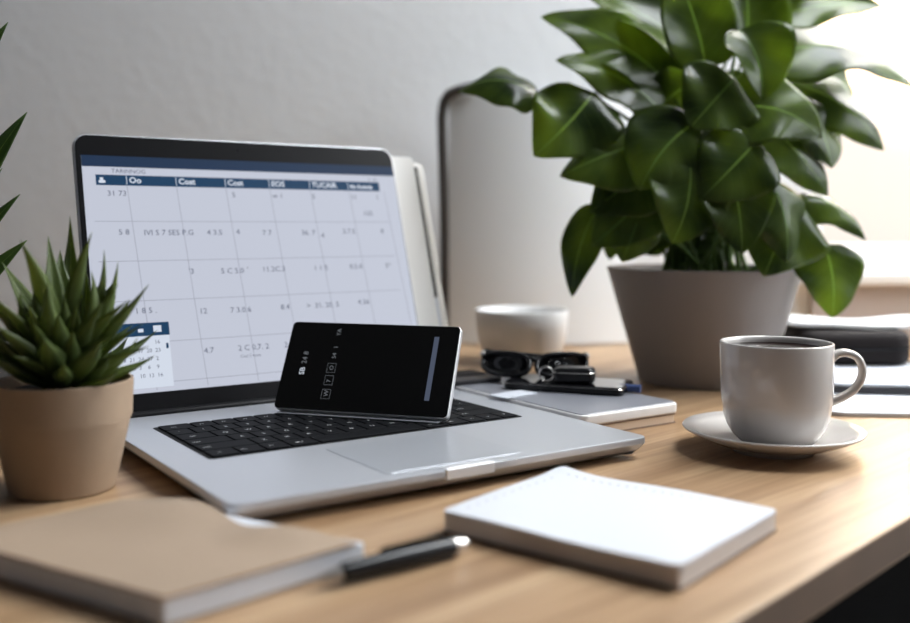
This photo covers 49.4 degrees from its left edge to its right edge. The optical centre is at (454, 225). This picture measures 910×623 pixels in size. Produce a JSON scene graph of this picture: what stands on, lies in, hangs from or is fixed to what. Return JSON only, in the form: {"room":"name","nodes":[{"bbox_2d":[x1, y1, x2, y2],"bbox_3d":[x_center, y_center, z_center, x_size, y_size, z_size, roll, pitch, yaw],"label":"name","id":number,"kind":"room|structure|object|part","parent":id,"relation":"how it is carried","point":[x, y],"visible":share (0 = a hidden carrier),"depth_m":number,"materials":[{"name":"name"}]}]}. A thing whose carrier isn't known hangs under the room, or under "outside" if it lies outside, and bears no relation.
{"room":"office","nodes":[
{"label":"office","id":0,"kind":"room"},
{"bbox_2d":[0,0,808,329],"bbox_3d":[0.050,-0.354,1.390,3.300,2.490,0.120,0,0,0],"label":"wall","id":1,"kind":"structure","parent":0,"point":[375,74],"depth_m":1.33,"materials":[{"name":"white paint"}]},
{"bbox_2d":[799,0,909,338],"bbox_3d":[0.912,-0.554,1.374,0.915,1.490,0.132,0,0,0],"label":"window","id":2,"kind":"structure","parent":1,"relation":"in","point":[871,184],"depth_m":1.41,"materials":[{"name":"white glass"}]},
{"bbox_3d":[0.912,0.070,1.349,0.915,0.016,0.082,0,0,0],"label":"sill","id":3,"kind":"part","parent":2,"relation":"part of","materials":[{"name":"white paint"}]},
{"bbox_3d":[0.912,-0.616,1.415,0.875,1.365,0.050,0,0,0],"label":"frame","id":4,"kind":"part","parent":2,"relation":"part of","materials":[{"name":"white paint"}]},
{"bbox_3d":[0.912,-0.616,1.414,0.795,1.285,0.004,0,0,0],"label":"pane","id":5,"kind":"part","parent":2,"relation":"part of","materials":[{"name":"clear glass"}]},
{"bbox_2d":[626,384,640,392],"bbox_3d":[0.128,0.131,0.807,0.048,0.007,0.007,0,0,20],"label":"marker pen","id":6,"kind":"object","parent":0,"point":[636,388],"visible":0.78,"depth_m":0.80,"materials":[{"name":"blue plastic"}]},
{"bbox_3d":[0.050,0.916,0.125,3.540,0.050,2.650,0,0,0],"label":"floor","id":7,"kind":"structure","parent":0,"visible":0},
{"bbox_2d":[0,342,909,622],"bbox_3d":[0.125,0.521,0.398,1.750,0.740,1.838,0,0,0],"label":"desk","id":8,"kind":"object","parent":7,"relation":"on","point":[838,551],"visible":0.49,"depth_m":0.49,"materials":[{"name":"brown wood"}]},
{"bbox_2d":[0,22,26,377],"bbox_3d":[-0.355,-0.016,0.700,0.106,0.335,0.106,0,0,0],"label":"potted plant","id":9,"kind":"object","parent":8,"relation":"on","point":[7,137],"visible":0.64,"depth_m":0.70,"materials":[{"name":"green plant"}]},
{"bbox_3d":[-0.355,0.115,0.700,0.106,0.072,0.106,0,0,0],"label":"pot","id":10,"kind":"part","parent":9,"relation":"part of","materials":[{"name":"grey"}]},
{"bbox_2d":[0,373,133,501],"bbox_3d":[-0.226,0.120,0.570,0.078,0.063,0.078,0,0,0],"label":"clay pot","id":11,"kind":"object","parent":8,"relation":"on","point":[63,435],"depth_m":0.54,"materials":[{"name":"beige ceramic"}]},
{"bbox_2d":[0,219,155,501],"bbox_3d":[-0.225,0.073,0.569,0.106,0.157,0.105,0,0,-19],"label":"succulent","id":12,"kind":"object","parent":8,"relation":"on","point":[66,402],"visible":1,"depth_m":0.55,"materials":[{"name":"green plant"}]},
{"bbox_2d":[0,498,362,622],"bbox_3d":[-0.135,0.143,0.442,0.163,0.017,0.095,0,0,31],"label":"notebook","id":13,"kind":"object","parent":8,"relation":"on","point":[157,560],"visible":0.99,"depth_m":0.42,"materials":[{"name":"tan cardboard"},{"name":"white paper"}]},
{"bbox_2d":[72,134,644,519],"bbox_3d":[-0.084,0.040,0.702,0.286,0.222,0.328,0,0,-34],"label":"laptop","id":14,"kind":"object","parent":8,"relation":"on","point":[234,244],"visible":0.82,"depth_m":0.76,"materials":[{"name":"silver metal"}]},
{"bbox_3d":[-0.159,0.034,0.807,0.280,0.217,0.006,0,-17,-34],"label":"lid","id":15,"kind":"part","parent":14,"relation":"part of","materials":[{"name":"silver metal"}]},
{"bbox_2d":[274,322,462,423],"bbox_3d":[-0.063,0.104,0.717,0.134,0.063,0.040,0,0,18],"label":"smartphone","id":16,"kind":"object","parent":14,"relation":"on","point":[405,373],"visible":1,"depth_m":0.71,"materials":[{"name":"black glass"}]},
{"bbox_2d":[312,533,467,582],"bbox_3d":[-0.027,0.145,0.432,0.080,0.012,0.010,0,0,-37],"label":"pen","id":17,"kind":"object","parent":8,"relation":"on","point":[411,554],"visible":1,"depth_m":0.43,"materials":[{"name":"black plastic"},{"name":"chrome"}]},
{"bbox_2d":[391,157,447,325],"bbox_3d":[-0.055,0.042,0.925,0.103,0.216,0.093,0,0,-34],"label":"ring binder","id":18,"kind":"object","parent":8,"relation":"on","point":[409,176],"visible":0.29,"depth_m":0.93,"materials":[{"name":"white plastic"}]},
{"bbox_2d":[475,305,568,364],"bbox_3d":[0.074,0.122,1.105,0.104,0.058,0.104,0,0,0],"label":"bowl","id":19,"kind":"object","parent":8,"relation":"on","point":[518,328],"visible":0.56,"depth_m":1.06,"materials":[{"name":"white ceramic"}]},
{"bbox_2d":[437,82,632,343],"bbox_3d":[0.102,-0.017,1.260,0.251,0.333,0.030,0,0,0],"label":"divider","id":20,"kind":"object","parent":8,"relation":"on","point":[506,210],"visible":0.74,"depth_m":1.25,"materials":[{"name":"white plastic"}]},
{"bbox_3d":[0.002,-0.017,1.261,0.052,0.333,0.017,0,0,23],"label":"tube frame","id":21,"kind":"part","parent":20,"relation":"part of","materials":[{"name":"grey"}]},
{"bbox_2d":[443,466,776,591],"bbox_3d":[0.077,0.145,0.490,0.128,0.013,0.108,0,0,39],"label":"notepad","id":22,"kind":"object","parent":8,"relation":"on","point":[671,539],"visible":1,"depth_m":0.47,"materials":[{"name":"white paper"}]},
{"bbox_2d":[599,413,675,430],"bbox_3d":[0.080,0.147,0.808,0.098,0.008,0.180,0,0,-34],"label":"book","id":23,"kind":"object","parent":8,"relation":"on","point":[658,420],"visible":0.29,"depth_m":0.74,"materials":[{"name":"beige paper"}]},
{"bbox_2d":[454,373,676,423],"bbox_3d":[0.081,0.139,0.809,0.100,0.009,0.181,0,0,-34],"label":"notebook","id":24,"kind":"object","parent":23,"relation":"on","point":[597,409],"visible":0.5,"depth_m":0.75,"materials":[{"name":"white"}]},
{"bbox_2d":[455,369,500,385],"bbox_3d":[0.006,0.132,0.866,0.054,0.005,0.048,0,0,-28],"label":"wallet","id":25,"kind":"object","parent":24,"relation":"on","point":[463,377],"visible":0.56,"depth_m":0.85,"materials":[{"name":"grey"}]},
{"bbox_2d":[489,390,536,398],"bbox_3d":[0.047,0.135,0.791,0.036,0.001,0.020,0,0,-42],"label":"paper card","id":26,"kind":"object","parent":24,"relation":"on","point":[517,393],"visible":1,"depth_m":0.79,"materials":[{"name":"white paper"}]},
{"bbox_2d":[504,374,632,395],"bbox_3d":[0.094,0.132,0.823,0.101,0.007,0.049,0,0,22],"label":"smartphone","id":27,"kind":"object","parent":24,"relation":"on","point":[531,382],"visible":0.78,"depth_m":0.81,"materials":[{"name":"black"}]},
{"bbox_2d":[480,349,589,377],"bbox_3d":[0.069,0.119,0.858,0.096,0.021,0.043,0,0,8],"label":"sunglasses","id":28,"kind":"object","parent":27,"relation":"on","point":[499,363],"visible":0.91,"depth_m":0.85,"materials":[{"name":"black plastic"},{"name":"tinted glass"}]},
{"bbox_2d":[538,365,595,383],"bbox_3d":[0.092,0.122,0.811,0.047,0.014,0.021,0,0,12],"label":"key fob","id":29,"kind":"object","parent":27,"relation":"on","point":[565,374],"visible":1,"depth_m":0.80,"materials":[{"name":"black"}]},
{"bbox_3d":[0.094,0.130,0.823,0.101,0.001,0.049,0,0,22],"label":"trim","id":30,"kind":"part","parent":27,"relation":"part of","materials":[{"name":"silver metal"}]},
{"bbox_2d":[458,0,909,390],"bbox_3d":[0.225,-0.065,0.945,0.390,0.432,0.214,0,0,-27],"label":"potted plant","id":31,"kind":"object","parent":8,"relation":"on","point":[704,149],"visible":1,"depth_m":0.90,"materials":[{"name":"green plant"}]},
{"bbox_3d":[0.183,-0.037,0.930,0.110,0.178,0.022,0,0,0],"label":"stem","id":32,"kind":"part","parent":31,"relation":"part of","materials":[{"name":"green plant"}]},
{"bbox_3d":[0.198,0.013,0.991,0.043,0.077,0.006,0,0,30],"label":"stem","id":33,"kind":"part","parent":31,"relation":"part of","materials":[{"name":"green plant"}]},
{"bbox_3d":[0.211,-0.021,0.929,0.017,0.148,0.101,0,0,0],"label":"stem","id":34,"kind":"part","parent":31,"relation":"part of","materials":[{"name":"green plant"}]},
{"bbox_3d":[0.198,-0.014,0.938,0.036,0.132,0.059,0,0,0],"label":"stem","id":35,"kind":"part","parent":31,"relation":"part of","materials":[{"name":"green plant"}]},
{"bbox_3d":[0.178,-0.037,0.951,0.192,0.180,0.011,0,0,0],"label":"stem","id":36,"kind":"part","parent":31,"relation":"part of","materials":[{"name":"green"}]},
{"bbox_3d":[0.224,-0.035,0.962,0.027,0.174,0.005,0,0,0],"label":"stem","id":37,"kind":"part","parent":31,"relation":"part of","materials":[{"name":"green plant"}]},
{"bbox_3d":[0.246,-0.050,0.953,0.067,0.204,0.028,0,0,0],"label":"stem","id":38,"kind":"part","parent":31,"relation":"part of","materials":[{"name":"green plant"}]},
{"bbox_3d":[0.205,0.020,0.924,0.076,0.065,0.051,0,0,0],"label":"stem","id":39,"kind":"part","parent":31,"relation":"part of","materials":[{"name":"green plant"}]},
{"bbox_3d":[0.196,0.016,0.939,0.124,0.075,0.040,0,0,0],"label":"stem","id":40,"kind":"part","parent":31,"relation":"part of","materials":[{"name":"green plant"}]},
{"bbox_3d":[0.229,0.005,0.962,0.020,0.093,0.023,0,0,0],"label":"stem","id":41,"kind":"part","parent":31,"relation":"part of","materials":[{"name":"green plant"}]},
{"bbox_3d":[0.232,-0.049,0.989,0.009,0.203,0.101,0,0,0],"label":"stem","id":42,"kind":"part","parent":31,"relation":"part of","materials":[{"name":"green plant"}]},
{"bbox_3d":[0.277,-0.035,0.971,0.110,0.176,0.052,0,0,0],"label":"stem","id":43,"kind":"part","parent":31,"relation":"part of","materials":[{"name":"green plant"}]},
{"bbox_3d":[0.250,-0.082,0.989,0.083,0.268,0.005,0,0,0],"label":"stem","id":44,"kind":"part","parent":31,"relation":"part of","materials":[{"name":"green plant"}]},
{"bbox_3d":[0.259,0.015,0.935,0.110,0.076,0.073,0,0,0],"label":"stem","id":45,"kind":"part","parent":31,"relation":"part of","materials":[{"name":"green plant"}]},
{"bbox_3d":[0.243,0.096,0.970,0.186,0.111,0.186,0,0,0],"label":"planter","id":46,"kind":"part","parent":31,"relation":"part of","materials":[{"name":"grey ceramic"}]},
{"bbox_3d":[0.244,-0.012,0.966,0.005,0.128,0.060,0,0,6],"label":"stem","id":47,"kind":"part","parent":31,"relation":"part of","materials":[{"name":"green plant"}]},
{"bbox_3d":[0.252,0.005,0.910,0.058,0.095,0.062,0,0,0],"label":"stem","id":48,"kind":"part","parent":31,"relation":"part of","materials":[{"name":"green plant"}]},
{"bbox_3d":[0.252,-0.012,0.919,0.005,0.129,0.104,0,0,-15],"label":"stem","id":49,"kind":"part","parent":31,"relation":"part of","materials":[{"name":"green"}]},
{"bbox_3d":[0.246,-0.042,0.959,0.086,0.189,0.020,0,0,0],"label":"stem","id":50,"kind":"part","parent":31,"relation":"part of","materials":[{"name":"green plant"}]},
{"bbox_3d":[0.255,-0.038,0.987,0.005,0.181,0.092,0,0,8],"label":"stem","id":51,"kind":"part","parent":31,"relation":"part of","materials":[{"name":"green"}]},
{"bbox_3d":[0.245,0.001,0.914,0.009,0.103,0.091,0,0,0],"label":"stem","id":52,"kind":"part","parent":31,"relation":"part of","materials":[{"name":"green plant"}]},
{"bbox_3d":[0.229,-0.028,0.947,0.066,0.161,0.017,0,0,0],"label":"stem","id":53,"kind":"part","parent":31,"relation":"part of","materials":[{"name":"green plant"}]},
{"bbox_3d":[0.262,-0.009,0.986,0.016,0.123,0.089,0,0,0],"label":"stem","id":54,"kind":"part","parent":31,"relation":"part of","materials":[{"name":"green plant"}]},
{"bbox_3d":[0.247,-0.046,0.928,0.036,0.196,0.039,0,0,0],"label":"stem","id":55,"kind":"part","parent":31,"relation":"part of","materials":[{"name":"green plant"}]},
{"bbox_3d":[0.257,-0.041,0.919,0.014,0.186,0.061,0,0,0],"label":"stem","id":56,"kind":"part","parent":31,"relation":"part of","materials":[{"name":"green plant"}]},
{"bbox_3d":[0.253,-0.063,0.948,0.005,0.231,0.100,0,0,-5],"label":"stem","id":57,"kind":"part","parent":31,"relation":"part of","materials":[{"name":"green"}]},
{"bbox_3d":[0.255,-0.072,0.969,0.060,0.248,0.005,0,0,44],"label":"stem","id":58,"kind":"part","parent":31,"relation":"part of","materials":[{"name":"green plant"}]},
{"bbox_3d":[0.263,-0.054,0.976,0.006,0.212,0.060,0,0,-21],"label":"stem","id":59,"kind":"part","parent":31,"relation":"part of","materials":[{"name":"green plant"}]},
{"bbox_3d":[0.302,0.034,0.924,0.080,0.038,0.006,0,0,23],"label":"stem","id":60,"kind":"part","parent":31,"relation":"part of","materials":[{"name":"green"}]},
{"bbox_2d":[682,411,867,459],"bbox_3d":[0.214,0.143,0.668,0.119,0.016,0.119,0,0,0],"label":"saucer","id":61,"kind":"object","parent":8,"relation":"on","point":[713,427],"visible":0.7,"depth_m":0.65,"materials":[{"name":"grey ceramic"}]},
{"bbox_2d":[719,336,866,445],"bbox_3d":[0.220,0.112,0.664,0.074,0.068,0.084,0,0,-43],"label":"mug","id":62,"kind":"object","parent":61,"relation":"on","point":[775,390],"visible":0.97,"depth_m":0.64,"materials":[{"name":"grey ceramic"}]},
{"bbox_3d":[0.261,0.101,0.660,0.025,0.039,0.010,0,0,10],"label":"handle","id":63,"kind":"part","parent":62,"relation":"part of","materials":[{"name":"grey ceramic"}]},
{"bbox_3d":[0.150,0.511,1.296,1.620,0.680,0.018,0,0,0],"label":"modesty panel","id":64,"kind":"part","parent":8,"relation":"part of","materials":[{"name":"black wood"}]},
{"bbox_2d":[831,393,909,416],"bbox_3d":[0.391,0.149,0.879,0.185,0.004,0.200,0,0,4],"label":"paper pad","id":65,"kind":"object","parent":8,"relation":"on","point":[858,405],"visible":0.21,"depth_m":0.81,"materials":[{"name":"white paper"}]},
{"bbox_2d":[834,361,909,394],"bbox_3d":[0.441,0.143,0.942,0.200,0.008,0.170,0,0,8],"label":"folder","id":66,"kind":"object","parent":65,"relation":"on","point":[880,379],"visible":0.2,"depth_m":0.90,"materials":[{"name":"grey paper"}]},
{"bbox_2d":[784,325,909,364],"bbox_3d":[0.400,0.121,1.024,0.117,0.034,0.097,0,0,3],"label":"case","id":67,"kind":"object","parent":66,"relation":"on","point":[875,346],"visible":0.53,"depth_m":0.98,"materials":[{"name":"black leather"}]},
{"bbox_2d":[787,315,909,328],"bbox_3d":[0.446,0.099,1.034,0.240,0.010,0.085,0,0,0],"label":"folded cloth","id":68,"kind":"object","parent":67,"relation":"on","point":[898,321],"visible":0.86,"depth_m":1.01,"materials":[{"name":"white"}]}
]}

